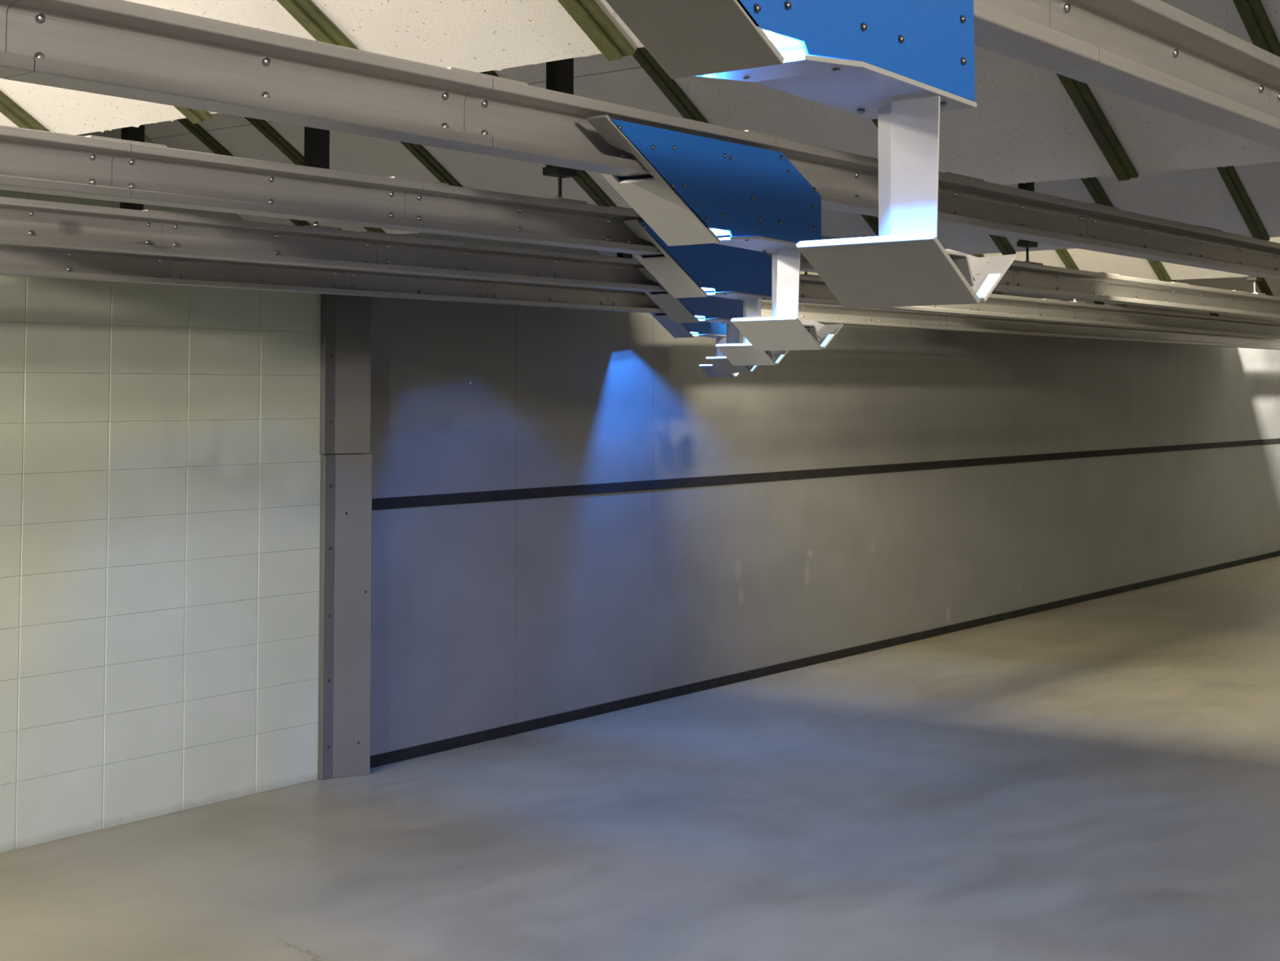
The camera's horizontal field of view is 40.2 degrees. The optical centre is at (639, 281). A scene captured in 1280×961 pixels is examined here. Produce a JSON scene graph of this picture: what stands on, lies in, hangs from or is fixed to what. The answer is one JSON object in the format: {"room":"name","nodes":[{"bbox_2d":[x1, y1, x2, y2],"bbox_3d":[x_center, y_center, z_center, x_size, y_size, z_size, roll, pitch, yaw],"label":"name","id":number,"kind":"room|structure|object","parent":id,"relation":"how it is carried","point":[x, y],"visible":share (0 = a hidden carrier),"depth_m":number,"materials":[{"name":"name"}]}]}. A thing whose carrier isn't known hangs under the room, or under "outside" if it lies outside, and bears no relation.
{"room":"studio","nodes":[
{"label":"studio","id":0,"kind":"room"},
{"bbox_2d":[0,555,1279,960],"bbox_3d":[7.965,2.409,8.249,15.575,0.200,31.000,-3,-5,37],"label":"floor","id":1,"kind":"structure","parent":0,"point":[1097,779],"depth_m":7.20,"materials":[{"name":"concrete"}]},
{"bbox_2d":[0,128,1279,853],"bbox_3d":[1.902,0.484,13.028,0.312,4.300,31.000,-3,-5,37],"label":"wall","id":2,"kind":"structure","parent":0,"point":[489,615],"depth_m":9.29,"materials":[{"name":"concrete"}]},
{"bbox_2d":[0,0,644,135],"bbox_3d":[1.877,-1.548,0.390,15.165,1.763,2.843,-3,-5,37],"label":"ceiling panel","id":3,"kind":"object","parent":2,"relation":"attached to","point":[477,36],"depth_m":3.78,"materials":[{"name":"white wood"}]},
{"bbox_2d":[317,293,372,779],"bbox_3d":[-1.402,1.059,8.331,0.120,2.560,0.229,-3,-5,37],"label":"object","id":4,"kind":"structure","parent":2,"relation":"attached to","point":[344,748],"depth_m":8.32,"materials":[{"name":"metal"}]},
{"bbox_2d":[144,0,1279,234],"bbox_3d":[3.456,-1.419,2.446,15.165,1.763,2.843,-3,-5,37],"label":"ceiling panel","id":5,"kind":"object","parent":2,"relation":"attached to","point":[1028,123],"depth_m":5.85,"materials":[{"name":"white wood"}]},
{"bbox_2d":[120,124,144,210],"bbox_3d":[-1.992,-0.520,6.926,0.069,0.791,0.136,-3,-5,37],"label":"hanger","id":6,"kind":"object","parent":5,"relation":"hanging from","point":[131,133],"visible":0.06,"depth_m":6.89,"materials":[{"name":"black metal"}]},
{"bbox_2d":[303,126,342,230],"bbox_3d":[-1.112,-0.610,6.112,0.069,0.860,0.136,-3,-5,37],"label":"hanger","id":7,"kind":"object","parent":5,"relation":"hanging from","point":[317,141],"visible":0.21,"depth_m":6.06,"materials":[{"name":"black metal"}]},
{"bbox_2d":[0,196,1279,338],"bbox_3d":[3.430,0.252,11.990,0.081,0.133,29.846,-3,-5,37],"label":"ceiling beam","id":8,"kind":"structure","parent":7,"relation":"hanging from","point":[28,222],"depth_m":6.36,"materials":[{"name":"metal"}]},
{"bbox_2d":[623,219,789,365],"bbox_3d":[0.201,0.053,5.820,0.175,0.445,0.876,-3,-5,37],"label":"light fixture","id":9,"kind":"object","parent":8,"relation":"hanging from","point":[712,269],"visible":0.66,"depth_m":5.81,"materials":[{"name":"white paint"}]},
{"bbox_2d":[702,288,714,291],"bbox_3d":[0.182,0.018,5.797,0.127,0.019,0.184,-3,-5,37],"label":"lamp","id":10,"kind":"object","parent":9,"relation":"attached to","point":[704,289],"depth_m":5.87,"materials":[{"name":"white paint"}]},
{"bbox_2d":[775,354,784,363],"bbox_3d":[0.481,0.267,6.041,0.014,0.029,0.042,-3,-5,37],"label":"lamp","id":11,"kind":"object","parent":9,"relation":"attached to","point":[779,357],"depth_m":6.05,"materials":[{"name":"white"}]},
{"bbox_2d":[542,57,586,204],"bbox_3d":[-0.230,-0.698,5.301,0.069,0.926,0.136,-3,-5,37],"label":"hanger","id":12,"kind":"object","parent":5,"relation":"hanging from","point":[559,73],"visible":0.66,"depth_m":5.25,"materials":[{"name":"black metal"}]},
{"bbox_2d":[0,124,1279,319],"bbox_3d":[4.379,0.202,11.264,0.081,0.133,29.846,-3,-5,37],"label":"ceiling beam","id":13,"kind":"structure","parent":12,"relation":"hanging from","point":[32,161],"depth_m":4.61,"materials":[{"name":"metal"}]},
{"bbox_2d":[586,114,843,351],"bbox_3d":[0.147,-0.079,3.789,0.175,0.445,0.876,-3,-5,37],"label":"light fixture","id":14,"kind":"object","parent":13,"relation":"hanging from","point":[700,190],"visible":0.94,"depth_m":3.77,"materials":[{"name":"white paint"}]},
{"bbox_2d":[712,230,729,235],"bbox_3d":[0.129,-0.115,3.765,0.127,0.019,0.184,-3,-5,37],"label":"lamp","id":15,"kind":"object","parent":14,"relation":"attached to","point":[715,233],"depth_m":3.83,"materials":[{"name":"white paint"}]},
{"bbox_2d":[820,333,834,346],"bbox_3d":[0.428,0.135,4.009,0.014,0.029,0.042,-3,-5,37],"label":"lamp","id":16,"kind":"object","parent":14,"relation":"attached to","point":[825,339],"depth_m":4.02,"materials":[{"name":"white"}]},
{"bbox_2d":[369,550,1279,768],"bbox_3d":[4.953,2.833,16.590,0.010,0.056,20.589,-3,-5,37],"label":"trim","id":17,"kind":"structure","parent":2,"relation":"attached to","point":[398,755],"depth_m":10.94,"materials":[{"name":"black rubber"}]},
{"bbox_2d":[372,438,1279,510],"bbox_3d":[4.949,1.599,16.670,0.010,0.055,20.589,-3,-5,37],"label":"trim","id":18,"kind":"structure","parent":2,"relation":"attached to","point":[562,491],"depth_m":11.04,"materials":[{"name":"black rubber"}]},
{"bbox_2d":[596,161,1279,258],"bbox_3d":[5.035,-1.289,4.501,15.165,1.763,2.839,-3,-5,37],"label":"ceiling panel","id":19,"kind":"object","parent":2,"relation":"attached to","point":[1244,200],"depth_m":7.91,"materials":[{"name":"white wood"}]},
{"bbox_2d":[617,252,631,258],"bbox_3d":[-0.071,-0.195,9.415,0.069,0.455,0.136,-3,-5,37],"label":"hanger","id":20,"kind":"object","parent":19,"relation":"hanging from","point":[619,255],"visible":0.02,"depth_m":9.37,"materials":[{"name":"black metal"}]},
{"bbox_2d":[0,243,1279,350],"bbox_3d":[2.481,0.302,12.716,0.081,0.133,29.846,-3,-5,37],"label":"ceiling beam","id":21,"kind":"structure","parent":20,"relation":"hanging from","point":[24,260],"depth_m":8.26,"materials":[{"name":"metal"}]},
{"bbox_2d":[637,266,757,373],"bbox_3d":[0.243,0.184,7.836,0.175,0.445,0.876,-3,-5,37],"label":"light fixture","id":22,"kind":"object","parent":21,"relation":"hanging from","point":[709,308],"visible":0.41,"depth_m":7.83,"materials":[{"name":"white paint"}]},
{"bbox_2d":[804,271,819,276],"bbox_3d":[0.828,-0.274,8.625,0.069,0.505,0.136,-3,-5,37],"label":"hanger","id":23,"kind":"object","parent":19,"relation":"hanging from","point":[806,273],"visible":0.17,"depth_m":8.59,"materials":[{"name":"black metal"}]},
{"bbox_2d":[1017,182,1043,265],"bbox_3d":[1.745,-0.342,7.859,0.069,0.536,0.136,-3,-5,37],"label":"hanger","id":24,"kind":"object","parent":19,"relation":"hanging from","point":[1027,186],"visible":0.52,"depth_m":7.82,"materials":[{"name":"black metal"}]},
{"bbox_2d":[970,236,1279,281],"bbox_3d":[6.614,-1.160,6.558,15.165,1.763,2.839,-3,-5,37],"label":"ceiling baffle","id":25,"kind":"structure","parent":2,"relation":"attached to","point":[1073,259],"depth_m":10.86,"materials":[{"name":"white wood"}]},
{"bbox_2d":[1070,298,1085,302],"bbox_3d":[2.777,0.068,11.150,0.069,0.141,0.136,-3,-5,37],"label":"hanger","id":26,"kind":"object","parent":25,"relation":"hanging from","point":[1073,300],"visible":0.2,"depth_m":11.12,"materials":[{"name":"black metal"}]},
{"bbox_2d":[1246,275,1265,294],"bbox_3d":[3.619,-0.044,10.287,0.069,0.247,0.136,-3,-5,37],"label":"hanger","id":27,"kind":"object","parent":25,"relation":"hanging from","point":[1251,278],"visible":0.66,"depth_m":10.25,"materials":[{"name":"black metal"}]},
{"bbox_2d":[1000,276,1279,304],"bbox_3d":[8.194,-1.031,8.614,15.165,1.763,2.839,-3,-5,37],"label":"ceiling baffle","id":28,"kind":"structure","parent":2,"relation":"attached to","point":[1268,286],"depth_m":13.03,"materials":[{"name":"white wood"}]},
{"bbox_2d":[1124,303,1235,315],"bbox_3d":[9.774,-0.901,10.670,15.165,1.763,2.839,-3,-5,37],"label":"ceiling baffle","id":29,"kind":"structure","parent":2,"relation":"attached to","point":[1127,305],"depth_m":15.99,"materials":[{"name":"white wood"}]},
{"bbox_2d":[1223,315,1279,322],"bbox_3d":[11.353,-0.772,12.726,15.165,1.763,2.839,-3,-5,37],"label":"ceiling baffle","id":30,"kind":"structure","parent":2,"relation":"attached to","point":[1235,316],"depth_m":18.11,"materials":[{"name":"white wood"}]},
{"bbox_2d":[644,294,739,377],"bbox_3d":[0.279,0.315,9.846,0.175,0.445,0.876,-3,-5,37],"label":"light fixture","id":31,"kind":"object","parent":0,"point":[717,331],"visible":0.38,"depth_m":9.85,"materials":[{"name":"white paint"}]},
{"bbox_2d":[605,0,1016,308],"bbox_3d":[0.118,-0.209,1.789,0.175,0.445,0.876,-3,-5,37],"label":"light fixture","id":32,"kind":"object","parent":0,"point":[899,64],"visible":1,"depth_m":1.93,"materials":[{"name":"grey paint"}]},
{"bbox_2d":[763,30,808,57],"bbox_3d":[0.099,-0.245,1.766,0.127,0.019,0.184,-3,-5,37],"label":"lamp","id":33,"kind":"object","parent":32,"relation":"attached to","point":[789,43],"depth_m":1.74,"materials":[{"name":"white paint"}]},
{"bbox_2d":[976,273,1000,297],"bbox_3d":[0.399,0.005,2.010,0.014,0.029,0.042,-3,-5,37],"label":"lamp","id":34,"kind":"object","parent":32,"relation":"attached to","point":[986,283],"depth_m":2.01,"materials":[{"name":"white"}]},
{"bbox_3d":[1.624,-0.824,3.793,0.069,0.969,0.136,-3,-5,37],"label":"hanger","id":35,"kind":"object","parent":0,"visible":0},
{"bbox_2d":[973,0,1279,150],"bbox_3d":[6.277,0.102,9.812,0.081,0.133,29.846,-3,-5,37],"label":"ceiling beam","id":36,"kind":"structure","parent":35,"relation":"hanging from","point":[1154,53],"depth_m":2.63,"materials":[{"name":"metal"}]},
{"bbox_3d":[0.675,-0.774,4.519,0.069,0.969,0.136,-3,-5,37],"label":"hanger","id":37,"kind":"object","parent":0,"visible":0},
{"bbox_2d":[0,0,1279,279],"bbox_3d":[5.328,0.152,10.538,0.081,0.133,29.846,-3,-5,37],"label":"ceiling beam","id":38,"kind":"structure","parent":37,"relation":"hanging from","point":[117,48],"depth_m":3.10,"materials":[{"name":"metal"}]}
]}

